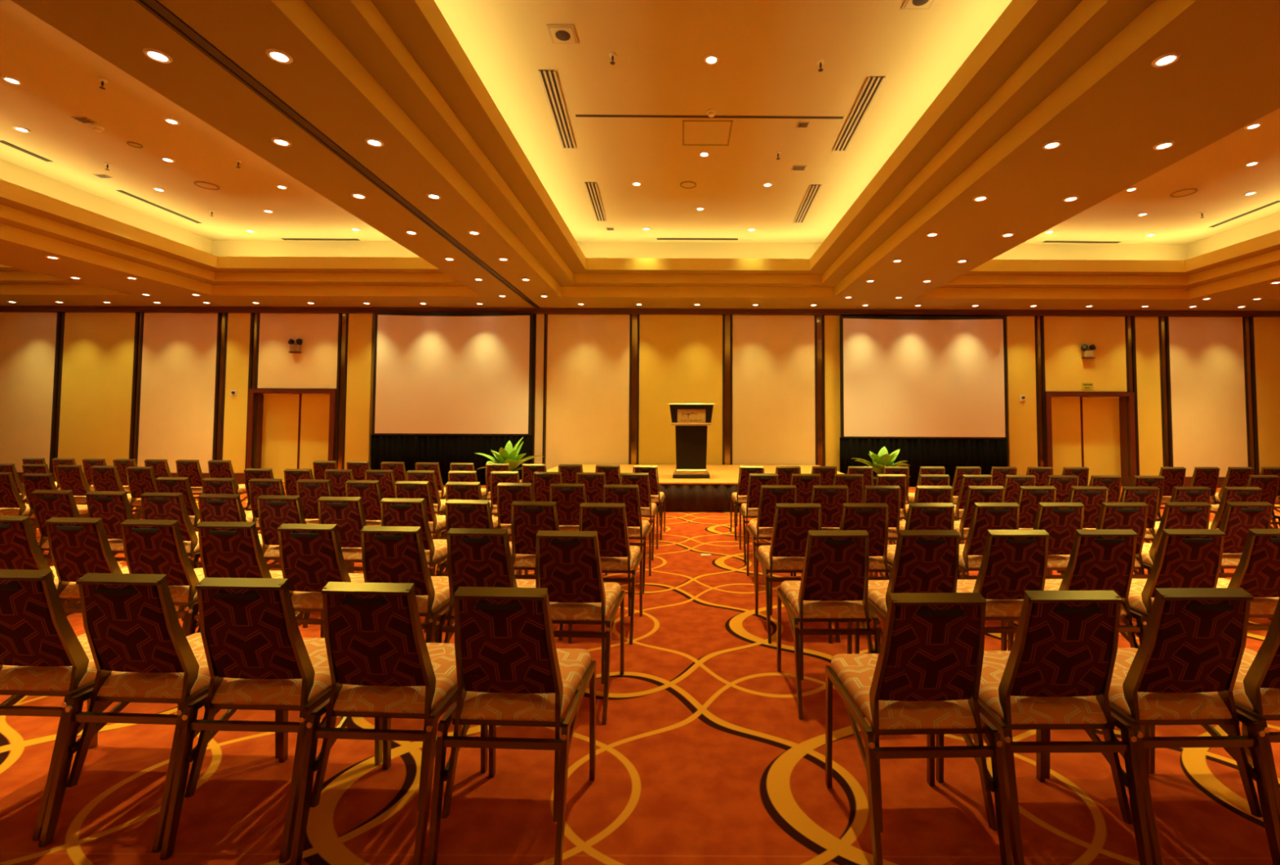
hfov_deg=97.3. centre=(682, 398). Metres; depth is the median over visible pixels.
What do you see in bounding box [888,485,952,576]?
banquet chair
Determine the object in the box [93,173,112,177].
ceiling vent
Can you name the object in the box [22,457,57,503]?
banquet chair
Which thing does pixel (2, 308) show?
trim
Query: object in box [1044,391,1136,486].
door
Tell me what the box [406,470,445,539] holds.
banquet chair
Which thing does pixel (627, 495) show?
banquet chair
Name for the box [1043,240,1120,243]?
ceiling vent
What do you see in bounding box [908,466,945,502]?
banquet chair
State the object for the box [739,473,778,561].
banquet chair
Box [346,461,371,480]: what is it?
banquet chair
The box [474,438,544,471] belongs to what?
potted plant
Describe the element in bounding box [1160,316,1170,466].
mirror glass
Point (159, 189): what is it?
recessed light
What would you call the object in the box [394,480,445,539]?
banquet chair
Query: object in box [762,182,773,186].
recessed light
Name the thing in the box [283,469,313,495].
banquet chair
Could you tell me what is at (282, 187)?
recessed light
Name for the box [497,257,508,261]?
recessed light
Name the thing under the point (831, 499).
banquet chair
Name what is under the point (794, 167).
ceiling vent
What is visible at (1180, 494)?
banquet chair
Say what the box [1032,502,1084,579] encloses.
banquet chair
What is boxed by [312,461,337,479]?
banquet chair
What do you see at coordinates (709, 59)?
recessed light
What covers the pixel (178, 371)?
wall panel
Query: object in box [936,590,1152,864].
banquet chair
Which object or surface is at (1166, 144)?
recessed light
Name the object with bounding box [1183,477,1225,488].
baseboard
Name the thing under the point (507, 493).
banquet chair
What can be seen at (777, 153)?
sprinkler
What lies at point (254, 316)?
mirror glass
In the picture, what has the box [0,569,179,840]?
banquet chair
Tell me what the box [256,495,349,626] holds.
banquet chair
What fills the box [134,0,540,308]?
ceiling track
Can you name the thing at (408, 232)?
recessed light
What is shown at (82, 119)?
ceiling vent
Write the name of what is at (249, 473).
banquet chair
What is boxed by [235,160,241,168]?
sprinkler
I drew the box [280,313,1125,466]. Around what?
wall
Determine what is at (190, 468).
banquet chair
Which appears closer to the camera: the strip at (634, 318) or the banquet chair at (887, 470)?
the banquet chair at (887, 470)
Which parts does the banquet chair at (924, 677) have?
leg, leg, seat, seat frame, backrest, leg, frame, leg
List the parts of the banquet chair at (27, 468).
backrest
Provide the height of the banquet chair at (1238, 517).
0.906 m
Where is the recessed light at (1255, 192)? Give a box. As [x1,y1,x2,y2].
[1243,191,1257,195]
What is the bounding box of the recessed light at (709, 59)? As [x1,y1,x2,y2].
[703,54,719,64]
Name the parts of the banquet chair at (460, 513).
leg, backrest, frame, seat frame, seat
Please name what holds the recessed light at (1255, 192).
in the ceiling
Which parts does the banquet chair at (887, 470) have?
backrest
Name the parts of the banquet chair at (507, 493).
seat, backrest, frame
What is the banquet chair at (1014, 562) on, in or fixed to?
on the floor
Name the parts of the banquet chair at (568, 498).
frame, seat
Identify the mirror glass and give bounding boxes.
[52,312,62,472]
[132,312,141,459]
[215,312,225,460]
[251,313,257,388]
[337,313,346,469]
[631,314,637,464]
[724,315,730,465]
[817,315,822,466]
[1036,315,1044,466]
[1127,316,1133,392]
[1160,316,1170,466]
[1244,316,1256,475]
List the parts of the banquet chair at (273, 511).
seat, seat frame, backrest, frame, leg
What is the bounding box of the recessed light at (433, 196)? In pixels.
[426,193,441,199]
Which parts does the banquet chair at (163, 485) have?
backrest, seat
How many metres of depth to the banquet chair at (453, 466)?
7.22 m
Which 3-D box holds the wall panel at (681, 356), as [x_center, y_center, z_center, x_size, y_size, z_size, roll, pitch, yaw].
[-0.039,-0.083,12.792,1.901,3.650,0.044,0,-2,0]
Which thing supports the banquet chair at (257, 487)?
on the floor
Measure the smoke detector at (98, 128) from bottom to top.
0.059 m
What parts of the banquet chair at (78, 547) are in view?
seat frame, backrest, frame, seat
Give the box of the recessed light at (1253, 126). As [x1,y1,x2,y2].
[1244,122,1262,129]
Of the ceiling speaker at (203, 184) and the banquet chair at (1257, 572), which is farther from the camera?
the ceiling speaker at (203, 184)
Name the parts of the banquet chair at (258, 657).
leg, frame, backrest, seat frame, seat, leg, leg, leg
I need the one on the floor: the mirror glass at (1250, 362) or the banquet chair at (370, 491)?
the banquet chair at (370, 491)
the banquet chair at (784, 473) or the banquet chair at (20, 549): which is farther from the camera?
the banquet chair at (784, 473)
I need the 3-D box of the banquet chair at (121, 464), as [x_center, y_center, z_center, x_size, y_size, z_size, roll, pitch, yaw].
[-7.635,1.299,7.916,0.434,0.906,0.556,0,-2,2]
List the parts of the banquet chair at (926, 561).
leg, seat frame, seat, leg, frame, backrest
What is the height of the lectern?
1.275 m
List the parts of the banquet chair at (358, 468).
frame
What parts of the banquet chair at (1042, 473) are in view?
frame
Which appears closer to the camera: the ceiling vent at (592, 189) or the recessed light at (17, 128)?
the recessed light at (17, 128)
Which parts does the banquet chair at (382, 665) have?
leg, frame, backrest, seat frame, leg, seat, leg, leg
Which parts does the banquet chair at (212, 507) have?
leg, seat frame, backrest, frame, seat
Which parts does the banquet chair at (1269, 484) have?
seat, seat frame, frame, backrest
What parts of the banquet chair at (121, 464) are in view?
backrest, frame, seat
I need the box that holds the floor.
[0,482,1279,864]
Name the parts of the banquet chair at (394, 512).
backrest, frame, leg, seat, seat frame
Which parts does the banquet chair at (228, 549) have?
leg, seat frame, backrest, frame, seat, leg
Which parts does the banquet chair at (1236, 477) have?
seat, backrest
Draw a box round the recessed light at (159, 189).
[152,187,165,191]
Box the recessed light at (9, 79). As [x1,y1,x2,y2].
[0,75,22,84]
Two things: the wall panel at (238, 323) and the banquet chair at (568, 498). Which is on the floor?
the banquet chair at (568, 498)
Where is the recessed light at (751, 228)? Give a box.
[747,227,755,231]
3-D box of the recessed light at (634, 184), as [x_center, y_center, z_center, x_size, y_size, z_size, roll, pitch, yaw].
[-0.723,-3.381,8.880,0.160,0.011,0.160,0,-2,0]
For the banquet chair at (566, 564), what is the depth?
2.79 m
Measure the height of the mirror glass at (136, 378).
3.650 m
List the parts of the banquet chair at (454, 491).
leg, frame, backrest, seat frame, seat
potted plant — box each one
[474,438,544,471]
[854,446,910,485]
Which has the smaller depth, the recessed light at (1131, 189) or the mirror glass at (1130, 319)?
the recessed light at (1131, 189)
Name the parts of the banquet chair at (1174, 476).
seat, frame, backrest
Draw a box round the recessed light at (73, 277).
[69,276,81,279]
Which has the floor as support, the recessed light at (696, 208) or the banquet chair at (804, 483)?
the banquet chair at (804, 483)
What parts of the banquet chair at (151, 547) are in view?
backrest, frame, seat frame, seat, leg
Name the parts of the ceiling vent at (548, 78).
blade, blade, blade, blade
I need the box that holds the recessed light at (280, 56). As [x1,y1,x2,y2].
[265,48,293,63]
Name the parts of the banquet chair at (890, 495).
backrest, seat frame, seat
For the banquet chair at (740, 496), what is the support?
on the floor
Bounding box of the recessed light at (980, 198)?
[973,195,988,201]
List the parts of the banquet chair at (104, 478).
backrest, frame, seat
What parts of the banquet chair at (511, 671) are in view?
leg, leg, frame, backrest, seat frame, seat, leg, leg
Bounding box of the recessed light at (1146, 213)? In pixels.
[1137,212,1148,216]
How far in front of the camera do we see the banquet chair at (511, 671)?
1.85 m
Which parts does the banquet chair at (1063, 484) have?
frame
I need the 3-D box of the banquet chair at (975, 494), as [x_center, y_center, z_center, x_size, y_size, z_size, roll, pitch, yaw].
[2.607,1.220,5.045,0.434,0.906,0.556,0,-2,0]
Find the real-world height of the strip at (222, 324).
3.650 m
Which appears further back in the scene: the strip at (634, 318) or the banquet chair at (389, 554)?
the strip at (634, 318)
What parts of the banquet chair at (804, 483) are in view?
frame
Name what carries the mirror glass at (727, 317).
attached to the strip at (726, 319)
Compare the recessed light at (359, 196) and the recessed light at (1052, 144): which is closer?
the recessed light at (1052, 144)
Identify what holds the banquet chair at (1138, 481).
on the floor
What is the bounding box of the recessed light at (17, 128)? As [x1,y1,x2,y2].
[12,125,31,133]
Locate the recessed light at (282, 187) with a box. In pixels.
[275,185,288,189]
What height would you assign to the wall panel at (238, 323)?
3.650 m
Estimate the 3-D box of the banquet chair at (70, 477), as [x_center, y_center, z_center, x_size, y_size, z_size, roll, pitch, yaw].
[-7.250,1.257,6.870,0.434,0.906,0.556,0,-2,4]
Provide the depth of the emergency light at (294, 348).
12.72 m
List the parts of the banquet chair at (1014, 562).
seat, seat frame, leg, frame, backrest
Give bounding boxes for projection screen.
[370,312,533,484]
[840,315,1008,486]
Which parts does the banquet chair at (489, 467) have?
seat, backrest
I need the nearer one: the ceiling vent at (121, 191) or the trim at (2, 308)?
the ceiling vent at (121, 191)
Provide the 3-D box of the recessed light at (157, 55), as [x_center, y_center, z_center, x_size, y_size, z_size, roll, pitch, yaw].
[-3.690,-2.405,3.954,0.160,0.011,0.160,0,-2,0]
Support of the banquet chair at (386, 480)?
on the floor
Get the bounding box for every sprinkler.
[97,78,107,89]
[103,162,111,170]
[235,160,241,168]
[608,52,616,64]
[775,151,781,159]
[817,59,824,71]
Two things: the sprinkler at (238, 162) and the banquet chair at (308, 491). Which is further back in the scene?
the sprinkler at (238, 162)
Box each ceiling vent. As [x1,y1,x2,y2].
[0,140,53,161]
[71,116,97,123]
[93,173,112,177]
[116,190,202,223]
[281,238,359,240]
[537,69,576,149]
[575,114,843,119]
[584,182,606,222]
[605,227,614,230]
[657,238,737,239]
[791,165,806,170]
[793,184,822,222]
[796,121,809,127]
[832,75,885,151]
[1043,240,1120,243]
[1208,200,1279,227]
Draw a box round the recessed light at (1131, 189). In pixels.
[1124,186,1137,191]
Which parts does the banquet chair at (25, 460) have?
backrest, frame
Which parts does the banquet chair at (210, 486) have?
backrest, frame, seat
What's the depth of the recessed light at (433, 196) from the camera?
6.40 m
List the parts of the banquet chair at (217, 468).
backrest, frame, seat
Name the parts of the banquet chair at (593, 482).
frame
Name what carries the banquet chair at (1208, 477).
on the floor
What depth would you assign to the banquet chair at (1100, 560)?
2.88 m
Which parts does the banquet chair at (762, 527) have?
leg, leg, seat frame, seat, frame, backrest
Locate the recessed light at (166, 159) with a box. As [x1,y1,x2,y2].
[160,156,175,162]
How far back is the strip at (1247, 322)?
12.78 m
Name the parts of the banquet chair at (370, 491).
frame, seat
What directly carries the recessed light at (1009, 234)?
in the ceiling
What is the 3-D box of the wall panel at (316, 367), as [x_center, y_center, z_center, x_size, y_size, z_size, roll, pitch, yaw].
[-8.761,-1.077,12.832,1.809,1.730,0.044,0,-2,0]
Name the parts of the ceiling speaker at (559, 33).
plate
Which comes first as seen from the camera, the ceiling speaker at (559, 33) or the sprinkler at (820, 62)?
the ceiling speaker at (559, 33)
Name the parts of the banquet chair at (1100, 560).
leg, seat, frame, backrest, seat frame, leg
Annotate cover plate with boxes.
[126,141,142,147]
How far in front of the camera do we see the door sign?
12.77 m
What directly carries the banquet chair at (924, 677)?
on the floor
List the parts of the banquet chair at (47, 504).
seat, seat frame, backrest, frame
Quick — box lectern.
[669,404,714,478]
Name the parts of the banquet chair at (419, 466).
backrest, frame, seat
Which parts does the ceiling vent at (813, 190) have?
blade, blade, blade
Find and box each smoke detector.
[91,124,104,132]
[706,108,716,117]
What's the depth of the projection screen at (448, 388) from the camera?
12.61 m
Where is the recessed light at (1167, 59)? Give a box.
[1151,52,1181,67]
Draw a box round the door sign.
[1081,382,1093,389]
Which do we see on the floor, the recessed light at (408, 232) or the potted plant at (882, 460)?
the potted plant at (882, 460)
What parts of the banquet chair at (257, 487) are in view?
seat, backrest, frame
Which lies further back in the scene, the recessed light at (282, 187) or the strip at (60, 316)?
the strip at (60, 316)
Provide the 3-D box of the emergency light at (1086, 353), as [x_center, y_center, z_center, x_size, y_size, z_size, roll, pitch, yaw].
[9.207,-1.058,12.749,0.324,0.320,0.126,0,-2,0]
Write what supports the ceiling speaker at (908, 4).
attached to the ceiling
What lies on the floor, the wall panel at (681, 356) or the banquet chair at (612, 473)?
the banquet chair at (612, 473)
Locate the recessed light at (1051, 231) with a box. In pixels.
[1044,230,1054,233]
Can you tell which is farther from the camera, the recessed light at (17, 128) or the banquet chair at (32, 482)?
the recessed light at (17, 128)
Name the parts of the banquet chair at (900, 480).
frame, backrest, seat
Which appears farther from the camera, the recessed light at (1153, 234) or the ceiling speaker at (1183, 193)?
the recessed light at (1153, 234)
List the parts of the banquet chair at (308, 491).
seat, backrest, frame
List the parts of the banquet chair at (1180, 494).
seat, frame, backrest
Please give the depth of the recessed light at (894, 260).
8.88 m
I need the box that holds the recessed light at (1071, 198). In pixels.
[1062,195,1079,202]
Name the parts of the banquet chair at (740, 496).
leg, leg, seat frame, seat, backrest, frame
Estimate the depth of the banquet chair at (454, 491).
4.97 m
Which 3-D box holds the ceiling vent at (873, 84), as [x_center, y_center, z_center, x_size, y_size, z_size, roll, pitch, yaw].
[2.134,-3.448,6.925,0.184,0.017,1.660,0,-2,2]
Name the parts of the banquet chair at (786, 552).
leg, leg, seat frame, seat, frame, backrest, leg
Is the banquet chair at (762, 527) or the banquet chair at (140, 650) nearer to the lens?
the banquet chair at (140, 650)
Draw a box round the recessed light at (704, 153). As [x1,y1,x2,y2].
[698,151,710,157]
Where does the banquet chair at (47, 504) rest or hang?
on the floor
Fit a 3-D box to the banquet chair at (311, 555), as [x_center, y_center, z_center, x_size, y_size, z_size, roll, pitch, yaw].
[-1.944,1.122,3.145,0.434,0.906,0.556,0,-2,3]
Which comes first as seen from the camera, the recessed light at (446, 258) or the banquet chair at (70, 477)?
the banquet chair at (70, 477)
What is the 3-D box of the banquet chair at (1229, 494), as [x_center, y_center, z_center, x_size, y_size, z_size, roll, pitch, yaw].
[4.821,1.229,5.053,0.434,0.906,0.556,0,-2,0]
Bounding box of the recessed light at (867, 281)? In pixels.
[865,280,875,282]
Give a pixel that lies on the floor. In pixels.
(704, 754)
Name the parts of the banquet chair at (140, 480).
seat, frame, backrest, seat frame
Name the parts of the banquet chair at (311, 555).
seat frame, backrest, frame, seat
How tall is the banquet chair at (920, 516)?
0.906 m
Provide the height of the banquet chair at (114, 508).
0.906 m
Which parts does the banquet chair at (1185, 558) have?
seat frame, seat, leg, frame, backrest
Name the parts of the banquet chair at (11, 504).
backrest, frame, seat, leg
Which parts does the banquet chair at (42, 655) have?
backrest, frame, seat frame, seat, leg, leg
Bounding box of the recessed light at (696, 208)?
[695,207,704,210]
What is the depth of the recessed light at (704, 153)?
7.87 m
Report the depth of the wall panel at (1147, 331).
12.77 m
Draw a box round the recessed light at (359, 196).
[351,192,367,199]
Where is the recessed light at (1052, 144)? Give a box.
[1041,140,1062,149]
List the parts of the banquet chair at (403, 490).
backrest, leg, seat, seat frame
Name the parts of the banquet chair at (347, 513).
leg, backrest, frame, seat, leg, seat frame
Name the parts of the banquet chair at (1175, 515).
seat, frame, backrest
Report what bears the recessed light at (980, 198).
in the ceiling
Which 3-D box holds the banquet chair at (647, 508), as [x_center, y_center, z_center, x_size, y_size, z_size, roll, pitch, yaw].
[-0.502,1.253,6.144,0.434,0.906,0.556,0,-2,2]
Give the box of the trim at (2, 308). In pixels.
[0,305,1279,317]
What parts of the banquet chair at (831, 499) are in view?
frame, backrest, seat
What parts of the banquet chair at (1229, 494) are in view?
frame, backrest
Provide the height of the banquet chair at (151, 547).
0.906 m
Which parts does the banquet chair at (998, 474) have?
frame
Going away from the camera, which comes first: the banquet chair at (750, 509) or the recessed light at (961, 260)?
the banquet chair at (750, 509)
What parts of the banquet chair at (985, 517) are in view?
leg, seat frame, seat, backrest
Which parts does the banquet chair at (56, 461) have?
backrest, frame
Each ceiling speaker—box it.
[194,181,220,190]
[546,24,578,43]
[680,181,696,188]
[900,0,934,8]
[1169,188,1197,197]
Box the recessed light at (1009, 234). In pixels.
[1001,232,1014,237]
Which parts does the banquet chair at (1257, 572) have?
seat, frame, backrest, seat frame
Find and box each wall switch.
[230,390,236,396]
[1018,395,1025,400]
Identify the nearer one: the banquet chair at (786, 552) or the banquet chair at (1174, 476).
the banquet chair at (786, 552)
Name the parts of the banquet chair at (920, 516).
seat, seat frame, frame, backrest, leg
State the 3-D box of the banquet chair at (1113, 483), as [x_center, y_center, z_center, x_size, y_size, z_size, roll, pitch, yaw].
[4.405,1.269,6.062,0.434,0.906,0.556,0,-2,0]
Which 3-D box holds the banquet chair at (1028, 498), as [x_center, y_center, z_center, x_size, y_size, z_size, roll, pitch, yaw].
[3.050,1.221,5.046,0.434,0.906,0.556,0,-2,0]
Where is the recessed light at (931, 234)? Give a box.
[925,232,938,236]
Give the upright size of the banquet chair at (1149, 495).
0.906 m
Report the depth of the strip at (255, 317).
12.80 m
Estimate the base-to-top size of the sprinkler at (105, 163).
0.091 m
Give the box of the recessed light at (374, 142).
[364,137,384,146]
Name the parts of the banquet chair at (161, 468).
leg, backrest, frame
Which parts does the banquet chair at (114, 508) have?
backrest, frame, seat, seat frame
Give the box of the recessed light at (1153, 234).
[1146,233,1155,236]
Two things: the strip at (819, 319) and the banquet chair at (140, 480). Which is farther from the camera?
the strip at (819, 319)
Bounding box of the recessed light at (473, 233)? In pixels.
[467,231,479,235]
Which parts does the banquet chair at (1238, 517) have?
seat frame, seat, frame, backrest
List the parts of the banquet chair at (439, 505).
backrest, frame, seat, leg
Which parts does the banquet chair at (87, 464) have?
seat, backrest, frame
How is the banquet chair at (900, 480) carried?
on the floor
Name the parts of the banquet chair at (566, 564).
backrest, frame, seat, seat frame, leg, leg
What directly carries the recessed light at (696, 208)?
in the ceiling
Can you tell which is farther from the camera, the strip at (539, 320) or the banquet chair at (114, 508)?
the strip at (539, 320)
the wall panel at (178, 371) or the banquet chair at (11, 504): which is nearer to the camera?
the banquet chair at (11, 504)
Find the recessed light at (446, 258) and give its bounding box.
[444,257,454,261]
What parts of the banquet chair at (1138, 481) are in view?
backrest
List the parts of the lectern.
moulding, name plate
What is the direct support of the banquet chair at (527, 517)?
on the floor
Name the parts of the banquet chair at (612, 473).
frame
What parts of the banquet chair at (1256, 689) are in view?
leg, leg, seat, seat frame, frame, leg, backrest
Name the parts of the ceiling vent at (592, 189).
blade, blade, blade, blade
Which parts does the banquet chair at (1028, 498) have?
seat, backrest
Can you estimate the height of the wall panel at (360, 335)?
3.650 m
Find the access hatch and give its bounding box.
[682,120,733,145]
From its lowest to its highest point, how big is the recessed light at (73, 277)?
0.011 m
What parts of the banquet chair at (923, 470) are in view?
seat, backrest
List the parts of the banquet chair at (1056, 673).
leg, leg, leg, seat, seat frame, backrest, frame, leg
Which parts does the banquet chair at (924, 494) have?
seat, frame, backrest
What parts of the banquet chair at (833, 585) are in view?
leg, leg, seat, seat frame, backrest, frame, leg, leg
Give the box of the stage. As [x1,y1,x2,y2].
[520,464,873,511]
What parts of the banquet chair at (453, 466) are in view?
backrest, frame, seat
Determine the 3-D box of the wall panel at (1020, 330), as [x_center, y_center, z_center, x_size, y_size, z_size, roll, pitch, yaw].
[7.720,-0.051,12.792,0.640,3.650,0.044,0,-2,0]
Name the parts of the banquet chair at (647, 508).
backrest, frame, seat, seat frame, leg, leg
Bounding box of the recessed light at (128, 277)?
[125,276,137,279]
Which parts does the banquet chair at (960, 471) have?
seat, backrest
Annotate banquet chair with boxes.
[0,463,26,500]
[0,472,36,538]
[0,515,123,607]
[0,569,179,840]
[21,473,88,566]
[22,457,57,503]
[22,464,57,504]
[30,489,80,604]
[38,573,279,852]
[44,517,186,617]
[51,457,93,489]
[55,465,91,517]
[70,491,188,614]
[81,458,142,519]
[84,466,141,518]
[112,458,142,519]
[120,519,204,635]
[125,466,195,515]
[136,459,199,519]
[140,492,199,618]
[155,477,200,532]
[160,577,382,863]
[175,459,204,498]
[181,493,269,621]
[185,521,324,638]
[196,477,279,563]
[207,460,247,502]
[243,468,274,511]
[248,478,285,570]
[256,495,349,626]
[277,524,364,625]
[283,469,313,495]
[289,582,488,864]
[296,479,333,524]
[302,497,367,628]
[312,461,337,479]
[324,469,354,497]
[345,480,382,526]
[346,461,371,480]
[360,525,449,643]
[364,470,395,498]
[380,462,406,482]
[380,497,447,633]
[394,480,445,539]
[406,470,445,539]
[415,462,445,515]
[426,586,595,864]
[433,528,536,711]
[435,481,497,575]
[435,499,521,631]
[443,471,497,537]
[449,462,486,500]
[482,463,510,500]
[490,471,519,516]
[497,482,535,574]
[511,501,563,640]
[521,463,546,491]
[533,471,562,502]
[535,530,624,724]
[549,484,586,531]
[558,464,582,484]
[568,502,643,644]
[576,472,605,502]
[595,465,620,484]
[602,484,651,593]
[619,472,658,560]
[628,465,665,540]
[730,466,769,541]
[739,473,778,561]
[746,484,802,592]
[755,503,832,644]
[775,466,800,485]
[777,530,880,719]
[790,473,821,503]
[793,485,848,576]
[811,466,836,485]
[825,592,1013,864]
[832,474,863,502]
[834,502,892,642]
[847,466,873,492]
[854,529,959,653]
[862,485,900,544]
[874,502,962,614]
[875,474,906,542]
[883,466,912,504]
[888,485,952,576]
[905,474,955,520]
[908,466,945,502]
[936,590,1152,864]
[951,466,981,504]
[953,475,992,520]
[954,485,1004,544]
[955,529,1049,651]
[958,502,1020,579]
[990,466,1017,486]
[1003,475,1035,502]
[1007,529,1146,650]
[1016,486,1064,574]
[1026,466,1053,486]
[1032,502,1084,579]
[1044,587,1279,864]
[1046,475,1079,502]
[1047,502,1152,578]
[1062,466,1088,486]
[1067,486,1108,529]
[1088,475,1121,502]
[1119,486,1159,542]
[1120,528,1226,637]
[1131,475,1164,521]
[1133,502,1211,574]
[1145,486,1221,573]
[1149,597,1279,825]
[1155,466,1186,521]
[1188,466,1220,514]
[1208,486,1262,578]
[1210,475,1279,528]
[1214,466,1253,502]
[1216,528,1279,631]
[1218,502,1273,577]
[1259,466,1279,512]
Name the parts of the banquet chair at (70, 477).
backrest, frame, seat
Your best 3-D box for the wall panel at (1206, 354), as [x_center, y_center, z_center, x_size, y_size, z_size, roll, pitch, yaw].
[11.943,-0.035,12.792,1.700,3.650,0.044,0,-2,0]
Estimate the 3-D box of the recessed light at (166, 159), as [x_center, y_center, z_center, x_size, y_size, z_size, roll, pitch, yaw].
[-7.437,-3.439,8.121,0.160,0.011,0.160,0,-2,0]
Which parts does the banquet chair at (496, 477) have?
seat, backrest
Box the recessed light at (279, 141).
[271,137,292,146]
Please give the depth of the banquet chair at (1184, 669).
1.86 m
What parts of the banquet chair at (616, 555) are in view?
leg, backrest, frame, seat, seat frame, leg, leg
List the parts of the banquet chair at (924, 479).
seat, frame, backrest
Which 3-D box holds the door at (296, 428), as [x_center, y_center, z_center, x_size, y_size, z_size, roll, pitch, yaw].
[-8.846,0.876,12.863,1.954,2.150,0.380,0,-2,0]
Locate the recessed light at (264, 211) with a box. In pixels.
[262,209,273,213]
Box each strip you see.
[48,311,65,472]
[128,312,144,463]
[212,312,228,460]
[244,312,260,469]
[334,313,348,469]
[531,313,546,464]
[628,314,639,464]
[722,315,732,465]
[814,315,825,466]
[1034,315,1046,466]
[1124,316,1139,476]
[1158,316,1173,466]
[1242,316,1259,475]
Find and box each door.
[245,388,336,482]
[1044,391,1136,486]
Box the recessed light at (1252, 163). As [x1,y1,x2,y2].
[1244,160,1259,166]
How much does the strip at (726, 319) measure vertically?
3.650 m
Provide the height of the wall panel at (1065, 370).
1.730 m
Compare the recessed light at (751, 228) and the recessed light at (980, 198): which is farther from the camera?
the recessed light at (751, 228)
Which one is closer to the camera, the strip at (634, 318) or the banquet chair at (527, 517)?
the banquet chair at (527, 517)
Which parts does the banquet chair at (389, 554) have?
backrest, leg, seat, seat frame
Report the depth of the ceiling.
6.91 m
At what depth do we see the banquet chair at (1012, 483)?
5.86 m
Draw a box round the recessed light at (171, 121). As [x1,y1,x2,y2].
[163,117,180,124]
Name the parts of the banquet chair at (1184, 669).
leg, leg, leg, seat, seat frame, backrest, frame, leg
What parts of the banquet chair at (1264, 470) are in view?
backrest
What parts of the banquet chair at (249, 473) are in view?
backrest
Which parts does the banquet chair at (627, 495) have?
backrest, frame, seat, seat frame, leg, leg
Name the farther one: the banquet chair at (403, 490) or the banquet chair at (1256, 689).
the banquet chair at (403, 490)
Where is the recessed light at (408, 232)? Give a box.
[404,230,417,235]
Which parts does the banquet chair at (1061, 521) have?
seat frame, seat, frame, backrest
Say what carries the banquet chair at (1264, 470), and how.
on the floor
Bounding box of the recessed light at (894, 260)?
[892,259,902,262]
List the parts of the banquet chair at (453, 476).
frame, backrest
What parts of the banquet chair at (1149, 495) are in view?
backrest, seat frame, seat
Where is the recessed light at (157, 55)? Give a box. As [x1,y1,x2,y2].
[142,48,173,63]
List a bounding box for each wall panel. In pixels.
[0,311,57,472]
[57,312,135,472]
[137,312,217,473]
[222,312,250,473]
[257,313,338,389]
[344,313,373,469]
[545,314,630,470]
[638,314,722,465]
[732,315,815,465]
[824,315,840,472]
[1005,315,1037,475]
[1044,315,1127,391]
[1134,316,1163,475]
[1168,316,1248,477]
[1253,316,1279,473]
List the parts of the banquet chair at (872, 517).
leg, frame, backrest, seat, seat frame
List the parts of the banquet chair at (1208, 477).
backrest, seat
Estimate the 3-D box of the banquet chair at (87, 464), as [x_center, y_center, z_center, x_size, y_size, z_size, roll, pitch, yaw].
[-8.114,1.299,7.969,0.434,0.906,0.556,0,-2,2]
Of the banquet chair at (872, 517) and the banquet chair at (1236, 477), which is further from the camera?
the banquet chair at (1236, 477)
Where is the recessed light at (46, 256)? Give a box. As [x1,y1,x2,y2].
[45,255,60,259]
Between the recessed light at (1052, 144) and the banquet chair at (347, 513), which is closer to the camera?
the banquet chair at (347, 513)
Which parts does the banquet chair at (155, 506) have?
backrest, frame, leg, seat, seat frame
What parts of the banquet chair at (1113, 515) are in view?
leg, frame, backrest, seat, seat frame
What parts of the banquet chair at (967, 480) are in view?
seat, backrest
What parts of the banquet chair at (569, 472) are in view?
frame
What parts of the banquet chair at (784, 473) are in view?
frame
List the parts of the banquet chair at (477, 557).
leg, seat frame, backrest, frame, seat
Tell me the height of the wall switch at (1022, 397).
0.140 m
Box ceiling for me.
[0,0,1279,311]
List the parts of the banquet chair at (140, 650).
leg, frame, backrest, seat frame, seat, leg, leg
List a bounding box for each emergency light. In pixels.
[288,338,302,353]
[1080,344,1095,359]
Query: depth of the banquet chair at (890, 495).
4.83 m
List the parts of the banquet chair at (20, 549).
backrest, frame, seat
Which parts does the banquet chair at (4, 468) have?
backrest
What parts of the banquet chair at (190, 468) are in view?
backrest, frame, seat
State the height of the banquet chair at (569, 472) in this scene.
0.906 m
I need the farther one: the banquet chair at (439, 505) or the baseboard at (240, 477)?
the baseboard at (240, 477)
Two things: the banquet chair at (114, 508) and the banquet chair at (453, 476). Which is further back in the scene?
the banquet chair at (453, 476)
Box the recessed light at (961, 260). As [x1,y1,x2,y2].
[956,259,967,262]
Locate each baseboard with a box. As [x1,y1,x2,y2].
[17,472,244,484]
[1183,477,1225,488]
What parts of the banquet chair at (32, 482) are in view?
backrest, frame, seat frame, seat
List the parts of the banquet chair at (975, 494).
seat, backrest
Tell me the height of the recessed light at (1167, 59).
0.011 m
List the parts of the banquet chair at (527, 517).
seat frame, seat, backrest, frame, leg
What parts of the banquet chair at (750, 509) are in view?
leg, leg, seat frame, seat, frame, backrest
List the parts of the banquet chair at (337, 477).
frame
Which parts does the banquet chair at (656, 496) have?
backrest, frame, seat, seat frame, leg, leg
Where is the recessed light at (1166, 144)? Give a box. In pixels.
[1152,141,1175,150]
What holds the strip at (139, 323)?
attached to the wall
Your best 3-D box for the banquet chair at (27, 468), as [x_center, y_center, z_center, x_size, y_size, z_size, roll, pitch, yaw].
[-7.763,1.259,6.967,0.434,0.906,0.556,0,-2,4]
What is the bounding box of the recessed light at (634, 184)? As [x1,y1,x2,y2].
[631,181,641,186]
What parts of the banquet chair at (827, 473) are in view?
frame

